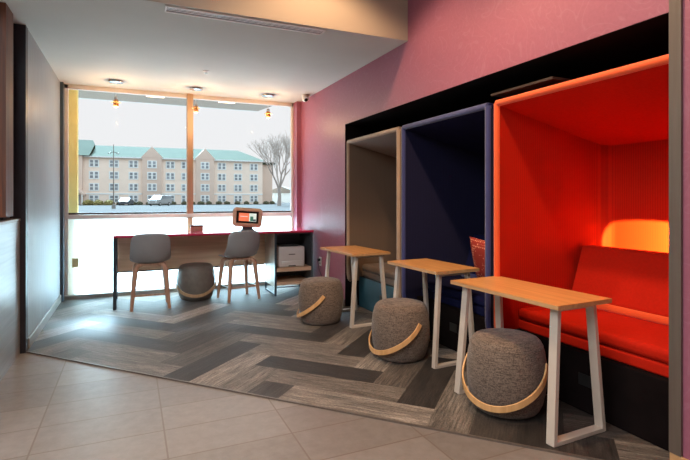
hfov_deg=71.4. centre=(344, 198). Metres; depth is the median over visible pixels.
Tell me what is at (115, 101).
pendant light
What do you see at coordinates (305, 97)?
security camera
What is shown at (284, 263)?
paper tray
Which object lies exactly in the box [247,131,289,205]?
bare tree
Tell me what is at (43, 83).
wall
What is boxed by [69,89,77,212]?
column
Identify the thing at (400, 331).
pouf
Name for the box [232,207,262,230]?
kiosk
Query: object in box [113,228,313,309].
desk
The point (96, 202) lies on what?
shrub
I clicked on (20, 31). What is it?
trim
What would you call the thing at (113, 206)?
street lamp
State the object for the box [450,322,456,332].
outlet
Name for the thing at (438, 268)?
side table
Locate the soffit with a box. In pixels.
[148,0,407,40]
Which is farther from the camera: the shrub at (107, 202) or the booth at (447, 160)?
the shrub at (107, 202)
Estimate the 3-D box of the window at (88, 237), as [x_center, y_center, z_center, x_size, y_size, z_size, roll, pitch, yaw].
[-2.873,-0.080,6.465,1.577,2.760,0.150,0,0,-24]
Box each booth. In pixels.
[347,127,401,311]
[401,103,493,355]
[494,54,668,450]
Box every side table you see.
[320,245,390,327]
[387,258,478,368]
[451,276,611,447]
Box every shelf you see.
[277,264,310,271]
[277,275,305,285]
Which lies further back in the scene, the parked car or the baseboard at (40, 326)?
the parked car
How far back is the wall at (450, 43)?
3.96 m
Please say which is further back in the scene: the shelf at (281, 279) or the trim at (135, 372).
the shelf at (281, 279)
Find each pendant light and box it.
[109,80,122,107]
[189,87,201,112]
[262,94,273,117]
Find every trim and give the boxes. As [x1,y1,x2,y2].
[0,2,12,216]
[10,23,27,353]
[26,351,602,459]
[60,82,63,301]
[669,0,682,456]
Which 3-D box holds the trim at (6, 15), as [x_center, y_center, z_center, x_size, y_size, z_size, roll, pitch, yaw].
[-2.638,-0.660,3.666,0.128,1.600,0.245,0,0,-24]
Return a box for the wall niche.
[345,12,668,305]
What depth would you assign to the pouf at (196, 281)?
6.01 m
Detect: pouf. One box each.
[175,262,216,300]
[297,277,343,324]
[369,298,429,362]
[462,328,547,419]
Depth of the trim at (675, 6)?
2.25 m
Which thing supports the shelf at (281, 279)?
attached to the base cabinet
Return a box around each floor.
[0,353,586,459]
[27,284,669,459]
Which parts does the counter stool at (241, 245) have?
leg, leg, seat frame, leg, leg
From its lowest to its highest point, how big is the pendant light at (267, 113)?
0.332 m
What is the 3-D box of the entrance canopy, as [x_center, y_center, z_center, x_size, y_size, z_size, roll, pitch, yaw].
[-2.735,-1.695,7.496,3.710,0.210,1.520,0,0,-24]
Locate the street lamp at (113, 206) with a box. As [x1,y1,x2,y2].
[108,144,118,208]
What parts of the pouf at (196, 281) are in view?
handle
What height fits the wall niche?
2.250 m
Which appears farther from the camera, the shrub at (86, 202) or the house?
the house
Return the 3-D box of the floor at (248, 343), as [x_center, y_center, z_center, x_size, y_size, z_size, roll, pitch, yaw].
[-0.479,1.356,4.414,4.380,0.128,5.648,0,0,-24]
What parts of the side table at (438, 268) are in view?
leg frame, leg frame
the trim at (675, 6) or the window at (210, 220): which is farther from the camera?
the window at (210, 220)
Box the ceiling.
[0,0,406,102]
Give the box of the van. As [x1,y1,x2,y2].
[148,195,171,205]
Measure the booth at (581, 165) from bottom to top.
1.989 m
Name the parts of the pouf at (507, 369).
handle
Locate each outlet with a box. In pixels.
[72,258,78,267]
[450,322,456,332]
[578,372,591,388]
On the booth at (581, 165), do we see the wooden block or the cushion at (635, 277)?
the cushion at (635, 277)
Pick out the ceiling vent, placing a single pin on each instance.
(168, 9)
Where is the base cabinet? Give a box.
[265,232,312,295]
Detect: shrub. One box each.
[82,199,93,204]
[93,199,103,204]
[103,199,114,204]
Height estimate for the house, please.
5.000 m
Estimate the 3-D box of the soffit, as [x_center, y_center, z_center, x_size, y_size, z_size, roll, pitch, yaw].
[-3.351,-1.881,2.780,8.544,0.838,0.152,0,0,-24]
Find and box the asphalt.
[78,203,289,212]
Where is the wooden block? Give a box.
[190,225,202,230]
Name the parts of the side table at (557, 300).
leg frame, leg frame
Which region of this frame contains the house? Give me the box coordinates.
[272,186,289,202]
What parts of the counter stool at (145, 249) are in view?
leg, seat frame, leg, leg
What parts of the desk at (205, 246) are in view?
leg frame, modesty panel, rail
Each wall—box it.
[0,30,59,380]
[301,0,689,459]
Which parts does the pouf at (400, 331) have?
handle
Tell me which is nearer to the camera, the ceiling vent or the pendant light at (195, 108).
the ceiling vent
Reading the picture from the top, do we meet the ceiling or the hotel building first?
the ceiling
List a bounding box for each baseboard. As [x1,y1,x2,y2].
[28,295,60,348]
[670,452,687,459]
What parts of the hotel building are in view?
pane, pane, pane, pane, pane, pane, pane, pane, pane, pane, pane, pane, pane, pane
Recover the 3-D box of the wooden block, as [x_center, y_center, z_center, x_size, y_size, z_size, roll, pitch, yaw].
[-1.981,0.393,6.409,0.164,0.077,0.084,0,0,-24]
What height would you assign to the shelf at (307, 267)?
0.050 m
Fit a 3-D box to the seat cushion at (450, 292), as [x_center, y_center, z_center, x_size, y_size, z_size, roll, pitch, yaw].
[1.193,0.823,4.200,0.540,0.080,1.130,0,0,-24]
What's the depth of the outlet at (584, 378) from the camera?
2.90 m
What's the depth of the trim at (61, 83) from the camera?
6.01 m
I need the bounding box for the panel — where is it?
[491,76,573,97]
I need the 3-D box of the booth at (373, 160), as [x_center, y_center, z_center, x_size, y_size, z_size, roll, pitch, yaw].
[0.775,0.297,5.407,1.126,1.989,1.227,0,0,-24]
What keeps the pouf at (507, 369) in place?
on the floor at (248, 343)
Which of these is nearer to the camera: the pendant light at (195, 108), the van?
the pendant light at (195, 108)
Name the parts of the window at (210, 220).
frosted panel, frame, sill, rail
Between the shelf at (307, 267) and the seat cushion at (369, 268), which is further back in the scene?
the shelf at (307, 267)
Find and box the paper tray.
[281,260,302,266]
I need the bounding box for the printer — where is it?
[277,244,303,267]
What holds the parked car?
on the asphalt
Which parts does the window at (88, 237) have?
rail, sill, frosted panel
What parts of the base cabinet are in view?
panel, panel, panel, panel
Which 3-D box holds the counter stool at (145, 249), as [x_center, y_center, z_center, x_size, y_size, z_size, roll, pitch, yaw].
[-2.317,0.849,5.712,0.449,0.890,0.454,0,0,-24]
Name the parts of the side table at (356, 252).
leg frame, leg frame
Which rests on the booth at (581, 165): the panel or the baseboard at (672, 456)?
the panel
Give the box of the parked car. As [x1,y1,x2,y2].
[118,198,133,204]
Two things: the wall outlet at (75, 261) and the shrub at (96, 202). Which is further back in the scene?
the shrub at (96, 202)
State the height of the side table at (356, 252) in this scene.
0.742 m
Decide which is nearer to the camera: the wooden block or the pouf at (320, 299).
the pouf at (320, 299)
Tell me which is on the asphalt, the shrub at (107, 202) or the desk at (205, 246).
the shrub at (107, 202)
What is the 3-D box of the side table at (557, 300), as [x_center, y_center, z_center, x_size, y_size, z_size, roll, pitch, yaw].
[1.088,0.921,2.932,0.420,0.742,0.865,0,0,-26]
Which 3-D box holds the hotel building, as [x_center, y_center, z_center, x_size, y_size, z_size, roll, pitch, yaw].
[-39.328,-5.790,112.724,46.114,14.220,21.600,0,0,-22]
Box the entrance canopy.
[78,90,270,111]
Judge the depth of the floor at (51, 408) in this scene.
2.71 m
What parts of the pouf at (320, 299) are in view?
handle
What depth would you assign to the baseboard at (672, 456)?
2.25 m
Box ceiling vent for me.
[164,6,325,34]
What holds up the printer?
on the base cabinet
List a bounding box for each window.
[64,84,192,299]
[190,95,293,288]
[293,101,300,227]
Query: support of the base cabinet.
on the floor at (248, 343)
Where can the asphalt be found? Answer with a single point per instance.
(284, 206)
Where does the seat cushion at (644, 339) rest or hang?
on the booth at (581, 165)
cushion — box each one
[362,262,395,279]
[421,277,484,307]
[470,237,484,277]
[519,306,668,363]
[572,245,668,316]
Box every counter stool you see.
[130,233,170,311]
[217,230,259,302]
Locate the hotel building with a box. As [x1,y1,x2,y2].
[78,140,274,204]
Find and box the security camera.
[302,94,308,101]

